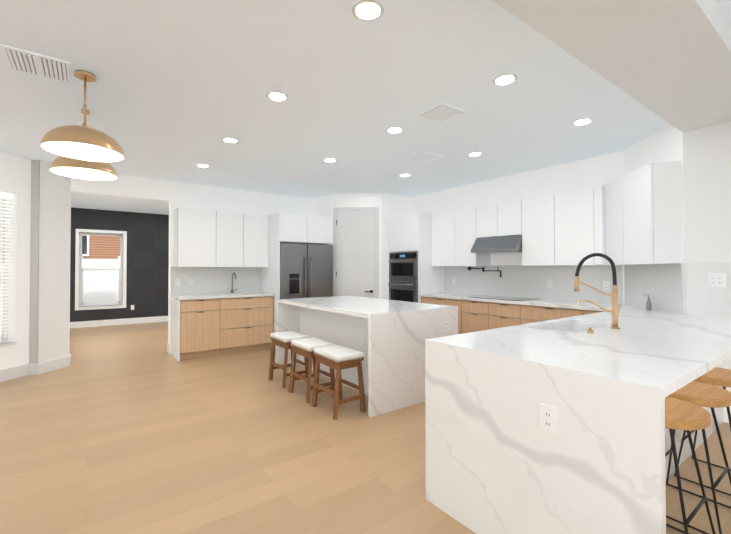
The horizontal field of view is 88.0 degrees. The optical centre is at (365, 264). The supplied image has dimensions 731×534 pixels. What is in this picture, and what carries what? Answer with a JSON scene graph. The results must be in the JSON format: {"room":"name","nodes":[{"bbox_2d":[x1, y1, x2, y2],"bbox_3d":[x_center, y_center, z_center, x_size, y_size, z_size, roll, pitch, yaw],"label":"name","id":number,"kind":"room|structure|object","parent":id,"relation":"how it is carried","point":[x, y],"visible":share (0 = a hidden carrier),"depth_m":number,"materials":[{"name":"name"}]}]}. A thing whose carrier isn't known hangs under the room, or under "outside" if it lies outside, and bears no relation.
{"room":"kitchen","nodes":[
{"label":"kitchen","id":0,"kind":"room"},
{"bbox_2d":[0,152,16,193],"bbox_3d":[-4.467,-1.108,4.217,0.150,0.470,0.980,0,-1,9],"label":"wall","id":1,"kind":"structure","parent":0,"point":[8,173],"depth_m":4.59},
{"bbox_2d":[8,156,30,365],"bbox_3d":[-4.381,0.034,4.771,0.150,2.740,0.170,0,-1,9],"label":"wall","id":2,"kind":"structure","parent":0,"point":[22,295],"depth_m":4.75,"materials":[{"name":"white paint"}]},
{"bbox_2d":[0,342,14,369],"bbox_3d":[-4.467,1.177,4.188,0.150,0.440,0.980,0,-1,9],"label":"wall","id":3,"kind":"structure","parent":2,"relation":"attached to","point":[7,356],"depth_m":4.58,"materials":[{"name":"white paint"}]},
{"bbox_2d":[0,192,17,346],"bbox_3d":[-4.456,0.054,4.207,0.190,1.855,0.992,0,-1,9],"label":"window blinds","id":4,"kind":"object","parent":3,"relation":"attached to","point":[6,208],"visible":0.92,"depth_m":4.66,"materials":[{"name":"white plastic"}]},
{"bbox_2d":[29,160,39,363],"bbox_3d":[-4.234,0.035,4.840,0.120,2.740,0.012,0,-1,9],"label":"wall","id":5,"kind":"structure","parent":0,"point":[34,256],"depth_m":4.83,"materials":[{"name":"white paint"}]},
{"bbox_2d":[28,363,36,374],"bbox_3d":[-4.236,1.335,4.811,0.120,0.140,0.016,0,-1,9],"label":"baseboard","id":6,"kind":"structure","parent":5,"relation":"attached to","point":[32,368],"depth_m":4.80,"materials":[{"name":"white wood"}]},
{"bbox_2d":[0,198,70,345],"bbox_3d":[-4.774,0.037,4.981,1.400,2.740,0.020,1,-1,-36],"label":"wall","id":7,"kind":"structure","parent":0,"point":[70,244],"depth_m":5.38,"materials":[{"name":"white paint"}]},
{"bbox_2d":[37,160,70,362],"bbox_3d":[-4.291,0.038,5.065,0.300,2.740,0.438,0,-1,9],"label":"wall","id":8,"kind":"structure","parent":0,"point":[54,272],"depth_m":5.03,"materials":[{"name":"white paint"}]},
{"bbox_2d":[37,356,69,374],"bbox_3d":[-4.135,1.337,5.024,0.016,0.140,0.437,0,-1,9],"label":"baseboard","id":9,"kind":"structure","parent":8,"relation":"attached to","point":[52,365],"depth_m":5.01,"materials":[{"name":"white wood"}]},
{"bbox_2d":[70,207,168,321],"bbox_3d":[-5.841,0.091,9.294,4.800,2.740,0.150,1,-1,-36],"label":"wall","id":10,"kind":"structure","parent":0,"point":[147,264],"depth_m":9.37,"materials":[{"name":"paint"}]},
{"bbox_2d":[75,229,126,309],"bbox_3d":[-6.258,0.127,8.974,0.990,1.860,0.190,1,-1,-36],"label":"window","id":11,"kind":"structure","parent":10,"relation":"in","point":[83,304],"depth_m":8.94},
{"bbox_2d":[79,305,122,321],"bbox_3d":[-6.264,1.222,8.968,0.850,0.470,0.150,1,-1,-36],"label":"wall","id":12,"kind":"structure","parent":10,"relation":"attached to","point":[99,314],"depth_m":8.90,"materials":[{"name":"paint"}]},
{"bbox_2d":[70,316,167,327],"bbox_3d":[-5.792,1.390,9.210,4.800,0.140,0.016,1,-1,-36],"label":"baseboard","id":13,"kind":"structure","parent":10,"relation":"attached to","point":[81,324],"depth_m":9.08,"materials":[{"name":"white wood"}]},
{"bbox_2d":[71,175,314,353],"bbox_3d":[-2.614,0.056,6.474,3.850,2.740,0.180,1,-1,-36],"label":"wall","id":14,"kind":"structure","parent":0,"point":[193,196],"depth_m":6.15,"materials":[{"name":"white paint"}]},
{"bbox_2d":[167,343,169,353],"bbox_3d":[-3.155,1.350,6.058,0.016,0.140,0.180,1,-1,-36],"label":"baseboard","id":15,"kind":"structure","parent":14,"relation":"attached to","point":[168,348],"depth_m":6.01,"materials":[{"name":"white wood"}]},
{"bbox_2d":[171,207,218,266],"bbox_3d":[-2.730,-0.414,6.056,0.560,0.900,0.356,1,-1,-36],"label":"upper cabinet","id":16,"kind":"object","parent":14,"relation":"attached to","point":[196,231],"depth_m":5.91,"materials":[{"name":"white wood"}]},
{"bbox_2d":[219,211,242,266],"bbox_3d":[-2.328,-0.410,6.353,0.440,0.900,0.356,1,-1,-36],"label":"upper cabinet","id":17,"kind":"object","parent":14,"relation":"attached to","point":[230,223],"depth_m":6.22,"materials":[{"name":"white wood"}]},
{"bbox_2d":[243,213,270,266],"bbox_3d":[-1.975,-0.407,6.612,0.435,0.900,0.356,1,-1,-36],"label":"upper cabinet","id":18,"kind":"object","parent":14,"relation":"attached to","point":[256,228],"depth_m":6.48,"materials":[{"name":"white wood"}]},
{"bbox_2d":[271,212,332,246],"bbox_3d":[-1.237,-0.612,6.898,1.040,0.484,0.776,1,-1,-36],"label":"upper cabinet","id":19,"kind":"object","parent":14,"relation":"attached to","point":[285,227],"depth_m":6.52,"materials":[{"name":"white wood"}]},
{"bbox_2d":[315,195,329,244],"bbox_3d":[-0.772,0.067,7.346,0.150,2.740,0.600,1,-1,-36],"label":"wall","id":20,"kind":"structure","parent":0,"point":[322,206],"depth_m":7.29,"materials":[{"name":"white paint"}]},
{"bbox_2d":[330,193,381,298],"bbox_3d":[-0.168,0.063,7.084,0.963,2.740,0.150,0,-1,6],"label":"wall","id":21,"kind":"structure","parent":0,"point":[358,200],"depth_m":7.00,"materials":[{"name":"white paint"}]},
{"bbox_2d":[336,210,374,297],"bbox_3d":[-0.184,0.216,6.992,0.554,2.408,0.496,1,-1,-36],"label":"pantry door","id":22,"kind":"structure","parent":21,"relation":"in","point":[355,273],"depth_m":7.00,"materials":[{"name":"white wood"}]},
{"bbox_2d":[333,207,378,298],"bbox_3d":[-0.179,0.187,6.995,0.855,2.490,0.022,0,-1,6],"label":"door frame","id":23,"kind":"structure","parent":21,"relation":"attached to","point":[336,209],"depth_m":7.00,"materials":[{"name":"white wood"}]},
{"bbox_2d":[0,321,730,533],"bbox_3d":[-1.648,1.433,3.081,13.000,0.100,15.400,1,-1,-36],"label":"floor","id":24,"kind":"structure","parent":0,"point":[137,428],"depth_m":2.74,"materials":[{"name":"brown wood"}]},
{"bbox_2d":[171,299,222,360],"bbox_3d":[-2.667,0.974,5.922,0.587,0.889,0.618,1,-1,-36],"label":"base cabinet","id":25,"kind":"object","parent":24,"relation":"on","point":[196,324],"depth_m":5.69,"materials":[{"name":"brown wood"}]},
{"bbox_2d":[171,291,270,298],"bbox_3d":[-2.307,0.512,6.179,1.469,0.040,0.641,1,-1,-36],"label":"countertop","id":26,"kind":"structure","parent":25,"relation":"on","point":[226,294],"depth_m":6.00,"materials":[{"name":"white stone"}]},
{"bbox_2d":[223,295,274,353],"bbox_3d":[-2.083,0.979,6.354,0.865,0.889,0.616,1,-1,-36],"label":"base cabinet","id":27,"kind":"object","parent":24,"relation":"on","point":[248,324],"depth_m":6.12,"materials":[{"name":"brown wood"}]},
{"bbox_2d":[268,331,308,387],"bbox_3d":[-0.912,1.120,4.522,0.362,0.567,0.463,1,-1,-36],"label":"stool","id":28,"kind":"object","parent":24,"relation":"on","point":[282,339],"visible":0.67,"depth_m":4.43,"materials":[{"name":"brown wood"}]},
{"bbox_2d":[280,243,332,298],"bbox_3d":[-1.208,0.543,6.835,1.020,1.775,0.836,1,-1,-36],"label":"fridge","id":29,"kind":"object","parent":24,"relation":"on","point":[306,270],"visible":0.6,"depth_m":6.50,"materials":[{"name":"silver metal"}]},
{"bbox_2d":[289,337,334,402],"bbox_3d":[-0.571,1.114,4.059,0.362,0.567,0.463,1,-1,-36],"label":"stool","id":30,"kind":"object","parent":24,"relation":"on","point":[304,347],"visible":0.77,"depth_m":3.98,"materials":[{"name":"brown wood"}]},
{"bbox_2d":[312,345,365,419],"bbox_3d":[-0.262,1.109,3.640,0.362,0.567,0.463,1,-1,-36],"label":"stool","id":31,"kind":"object","parent":24,"relation":"on","point":[338,358],"visible":1,"depth_m":3.55,"materials":[{"name":"brown wood"}]},
{"bbox_2d":[276,296,457,416],"bbox_3d":[-0.097,0.938,4.641,1.200,0.930,2.138,1,-1,-36],"label":"kitchen island","id":32,"kind":"object","parent":24,"relation":"on","point":[387,337],"visible":0.85,"depth_m":3.87,"materials":[{"name":"stone"}]},
{"bbox_2d":[388,212,447,302],"bbox_3d":[0.899,0.285,6.786,0.673,2.290,0.810,1,-1,-36],"label":"tall cabinet","id":33,"kind":"object","parent":24,"relation":"on","point":[412,271],"depth_m":6.48,"materials":[{"name":"white wood"}]},
{"bbox_2d":[420,297,459,360],"bbox_3d":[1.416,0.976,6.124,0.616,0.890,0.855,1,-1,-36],"label":"base cabinet","id":34,"kind":"object","parent":24,"relation":"on","point":[446,346],"depth_m":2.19,"materials":[{"name":"brown"}]},
{"bbox_2d":[460,301,519,368],"bbox_3d":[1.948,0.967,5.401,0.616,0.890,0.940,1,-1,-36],"label":"base cabinet","id":35,"kind":"object","parent":24,"relation":"on","point":[489,333],"depth_m":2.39,"materials":[{"name":"brown"}]},
{"bbox_2d":[432,365,627,533],"bbox_3d":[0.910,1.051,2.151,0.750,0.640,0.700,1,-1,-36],"label":"peninsula end panel","id":36,"kind":"object","parent":24,"relation":"on","point":[515,451],"depth_m":1.69,"materials":[{"name":"white stone"}]},
{"bbox_2d":[520,305,579,360],"bbox_3d":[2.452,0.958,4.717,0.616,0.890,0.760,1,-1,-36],"label":"base cabinet","id":37,"kind":"object","parent":24,"relation":"on","point":[543,332],"depth_m":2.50,"materials":[{"name":"brown"}]},
{"bbox_2d":[512,353,671,512],"bbox_3d":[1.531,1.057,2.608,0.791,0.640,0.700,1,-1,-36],"label":"countertop","id":38,"kind":"structure","parent":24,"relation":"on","point":[557,371],"depth_m":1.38,"materials":[{"name":"white stone"}]},
{"bbox_2d":[564,345,699,468],"bbox_3d":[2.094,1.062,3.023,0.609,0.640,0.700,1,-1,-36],"label":"base cabinet","id":39,"kind":"object","parent":24,"relation":"on","point":[684,371],"depth_m":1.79,"materials":[{"name":"white stone"}]},
{"bbox_2d":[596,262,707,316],"bbox_3d":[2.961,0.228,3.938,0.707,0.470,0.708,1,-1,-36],"label":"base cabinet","id":40,"kind":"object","parent":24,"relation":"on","point":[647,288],"depth_m":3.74,"materials":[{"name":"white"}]},
{"bbox_2d":[416,293,699,320],"bbox_3d":[2.150,0.498,5.046,0.720,0.040,3.467,1,-1,-36],"label":"countertop","id":41,"kind":"structure","parent":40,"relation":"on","point":[588,306],"depth_m":4.67,"materials":[{"name":"white stone"}]},
{"bbox_2d":[488,293,539,300],"bbox_3d":[1.953,0.479,5.362,0.520,0.006,0.800,1,-1,-36],"label":"cooktop","id":42,"kind":"object","parent":41,"relation":"in","point":[489,294],"depth_m":5.22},
{"bbox_2d":[596,337,719,440],"bbox_3d":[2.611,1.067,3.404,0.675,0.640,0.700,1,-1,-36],"label":"base cabinet","id":43,"kind":"object","parent":24,"relation":"on","point":[707,356],"depth_m":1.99,"materials":[{"name":"white stone"}]},
{"bbox_2d":[665,397,714,533],"bbox_3d":[1.441,1.023,1.828,0.395,0.673,0.342,1,-1,-36],"label":"stool","id":44,"kind":"object","parent":24,"relation":"on","point":[684,415],"visible":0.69,"depth_m":1.71,"materials":[{"name":"brown wood"}]},
{"bbox_2d":[665,381,730,533],"bbox_3d":[1.811,1.027,2.101,0.395,0.673,0.342,1,-1,-36],"label":"stool","id":45,"kind":"object","parent":24,"relation":"on","point":[712,397],"visible":0.65,"depth_m":2.00,"materials":[{"name":"brown wood"}]},
{"bbox_2d":[674,367,730,495],"bbox_3d":[2.246,1.031,2.421,0.395,0.673,0.342,1,-1,-36],"label":"stool","id":46,"kind":"object","parent":24,"relation":"on","point":[717,376],"visible":0.6,"depth_m":2.36,"materials":[{"name":"brown wood"}]},
{"bbox_2d":[0,0,730,214],"bbox_3d":[-1.648,-1.417,3.117,13.000,0.120,15.400,1,-1,-36],"label":"ceiling","id":47,"kind":"structure","parent":0,"point":[177,90],"depth_m":3.05,"materials":[{"name":"white paint"}]},
{"bbox_2d":[0,44,71,82],"bbox_3d":[-2.235,-1.356,2.590,0.350,0.014,0.350,1,-1,-36],"label":"ceiling vent","id":48,"kind":"object","parent":47,"relation":"in","point":[28,62],"visible":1,"depth_m":2.56,"materials":[{"name":"white metal"}]},
{"bbox_2d":[40,70,123,161],"bbox_3d":[-2.009,-1.080,2.710,0.482,0.563,0.482,1,-1,-36],"label":"pendant light","id":49,"kind":"object","parent":47,"relation":"hanging from","point":[84,141],"visible":1,"depth_m":2.69,"materials":[{"name":"gold metal"}]},
{"bbox_2d":[49,109,117,180],"bbox_3d":[-2.466,-1.072,3.329,0.482,0.563,0.482,1,-1,-36],"label":"pendant light","id":50,"kind":"object","parent":47,"relation":"hanging from","point":[80,169],"visible":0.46,"depth_m":3.32,"materials":[{"name":"gold metal"}]},
{"bbox_2d":[196,164,209,166],"bbox_3d":[-2.197,-1.329,5.109,0.175,0.007,0.175,0,-1,15],"label":"recessed light","id":51,"kind":"object","parent":47,"relation":"in","point":[199,165],"depth_m":5.08,"materials":[{"name":"white plastic"}]},
{"bbox_2d":[222,137,238,142],"bbox_3d":[-1.464,-1.341,4.097,0.175,0.007,0.175,0,-1,30],"label":"recessed light","id":52,"kind":"object","parent":47,"relation":"in","point":[227,139],"depth_m":4.09,"materials":[{"name":"white plastic"}]},
{"bbox_2d":[266,91,287,100],"bbox_3d":[-0.712,-1.354,3.060,0.175,0.007,0.175,0,-1,15],"label":"recessed light","id":53,"kind":"object","parent":47,"relation":"in","point":[273,95],"depth_m":3.05,"materials":[{"name":"white plastic"}]},
{"bbox_2d":[296,175,308,178],"bbox_3d":[-0.952,-1.321,5.728,0.210,0.006,0.210,1,-1,-36],"label":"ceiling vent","id":54,"kind":"object","parent":47,"relation":"in","point":[302,176],"visible":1,"depth_m":5.69,"materials":[{"name":"white metal"}]},
{"bbox_2d":[323,158,336,161],"bbox_3d":[-0.455,-1.332,4.852,0.175,0.007,0.175,0,-1,15],"label":"recessed light","id":55,"kind":"object","parent":47,"relation":"in","point":[326,159],"depth_m":4.85,"materials":[{"name":"white plastic"}]},
{"bbox_2d":[352,0,383,20],"bbox_3d":[0.013,-1.367,2.042,0.175,0.007,0.175,0,-1,30],"label":"recessed light","id":56,"kind":"object","parent":47,"relation":"in","point":[367,10],"depth_m":2.03,"materials":[{"name":"white"}]},
{"bbox_2d":[386,127,403,132],"bbox_3d":[0.294,-1.345,3.802,0.175,0.007,0.175,0,-1,15],"label":"recessed light","id":57,"kind":"object","parent":47,"relation":"in","point":[391,129],"depth_m":3.79,"materials":[{"name":"white plastic"}]},
{"bbox_2d":[409,152,442,161],"bbox_3d":[0.756,-1.330,4.726,0.300,0.012,0.300,1,-1,-36],"label":"ceiling vent","id":58,"kind":"object","parent":47,"relation":"in","point":[425,157],"visible":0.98,"depth_m":4.70,"materials":[{"name":"white metal"}]},
{"bbox_2d":[416,102,467,123],"bbox_3d":[0.682,-1.347,3.393,0.320,0.012,0.320,1,-1,-36],"label":"ceiling vent","id":59,"kind":"object","parent":47,"relation":"in","point":[442,112],"visible":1,"depth_m":3.37,"materials":[{"name":"white metal"}]},
{"bbox_2d":[467,152,481,156],"bbox_3d":[1.331,-1.335,4.603,0.175,0.007,0.175,0,-1,15],"label":"recessed light","id":60,"kind":"object","parent":47,"relation":"in","point":[472,154],"depth_m":4.60,"materials":[{"name":"white"}]},
{"bbox_2d":[492,73,517,85],"bbox_3d":[1.027,-1.358,2.790,0.175,0.007,0.175,0,-1,30],"label":"recessed light","id":61,"kind":"object","parent":47,"relation":"in","point":[504,79],"depth_m":2.78,"materials":[{"name":"white"}]},
{"bbox_2d":[572,118,592,124],"bbox_3d":[2.056,-1.348,3.585,0.175,0.007,0.175,0,-1,30],"label":"recessed light","id":62,"kind":"object","parent":47,"relation":"in","point":[583,121],"depth_m":3.57,"materials":[{"name":"white plastic"}]},
{"bbox_2d":[492,0,730,131],"bbox_3d":[-0.650,-1.320,0.497,9.500,0.160,0.560,1,-1,-36],"label":"soffit","id":63,"kind":"structure","parent":47,"relation":"attached to","point":[669,61],"depth_m":2.12,"materials":[{"name":"white paint"}]},
{"bbox_2d":[382,193,410,299],"bbox_3d":[0.548,0.065,7.232,0.720,2.740,0.150,1,-1,-36],"label":"wall","id":64,"kind":"structure","parent":0,"point":[394,205],"depth_m":7.04,"materials":[{"name":"white paint"}]},
{"bbox_2d":[432,208,491,264],"bbox_3d":[1.542,-0.421,6.189,0.356,0.895,0.922,1,-1,-36],"label":"upper cabinet","id":65,"kind":"object","parent":0,"relation":"attached to","point":[449,228],"depth_m":6.07,"materials":[{"name":"white wood"}]},
{"bbox_2d":[468,200,523,252],"bbox_3d":[1.979,-0.525,5.480,0.496,0.705,0.740,1,-1,-36],"label":"upper cabinet","id":66,"kind":"object","parent":0,"relation":"attached to","point":[492,228],"depth_m":5.41,"materials":[{"name":"white wood"}]},
{"bbox_2d":[411,151,623,303],"bbox_3d":[2.025,0.049,5.961,0.150,2.740,3.650,1,-1,-36],"label":"wall","id":67,"kind":"structure","parent":0,"point":[597,171],"depth_m":5.49,"materials":[{"name":"white paint"}]},
{"bbox_2d":[520,192,571,264],"bbox_3d":[2.523,-0.437,4.858,0.356,0.895,0.905,1,-1,-36],"label":"upper cabinet","id":68,"kind":"object","parent":0,"relation":"attached to","point":[546,221],"depth_m":4.83,"materials":[{"name":"white wood"}]},
{"bbox_2d":[624,124,683,313],"bbox_3d":[3.045,0.023,3.933,0.150,2.740,1.018,0,-1,9],"label":"wall","id":69,"kind":"structure","parent":0,"point":[664,144],"depth_m":3.79,"materials":[{"name":"white paint"}]},
{"bbox_2d":[608,163,655,264],"bbox_3d":[2.687,-0.466,3.739,0.355,0.939,0.354,1,-1,-36],"label":"upper cabinet","id":70,"kind":"object","parent":69,"relation":"attached to","point":[631,196],"depth_m":3.79,"materials":[{"name":"white wood"}]},
{"bbox_2d":[568,161,707,264],"bbox_3d":[2.847,-0.469,3.980,0.877,0.935,0.893,1,-1,-36],"label":"upper cabinet","id":71,"kind":"object","parent":69,"relation":"attached to","point":[589,207],"depth_m":3.50,"materials":[{"name":"white wood"}]},
{"bbox_2d":[682,121,730,314],"bbox_3d":[4.225,-0.447,1.768,0.150,1.855,4.280,1,-1,-36],"label":"wall","id":72,"kind":"structure","parent":0,"point":[707,193],"depth_m":3.32,"materials":[{"name":"white paint"}]},
{"bbox_2d":[723,358,730,422],"bbox_3d":[4.296,0.925,1.890,0.150,0.885,4.420,1,-1,-36],"label":"wall","id":73,"kind":"structure","parent":0,"point":[727,364],"depth_m":3.31,"materials":[{"name":"white paint"}]},
{"label":"outside","id":74,"kind":"structure","parent":0,"visible":0},
{"bbox_3d":[-7.398,1.551,6.668,28.000,0.035,28.000,1,-1,-36],"label":"ground","id":75,"kind":"structure","parent":74,"visible":0},
{"bbox_2d":[82,235,119,301],"bbox_3d":[-6.427,-1.498,12.553,11.500,6.000,2.340,1,-1,-36],"label":"neighbouring house","id":76,"kind":"structure","parent":75,"relation":"on","point":[100,252],"depth_m":10.62,"materials":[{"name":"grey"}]},
{"bbox_3d":[-4.859,-0.006,1.617,3.111,2.740,3.111,1,-1,-36],"label":"wall","id":77,"kind":"structure","parent":0,"visible":0},
{"bbox_2d":[0,364,28,381],"bbox_3d":[-4.691,1.301,2.157,0.016,0.140,5.400,0,-1,9],"label":"baseboard","id":78,"kind":"structure","parent":77,"relation":"attached to","point":[13,372],"depth_m":4.64,"materials":[{"name":"white wood"}]}
]}

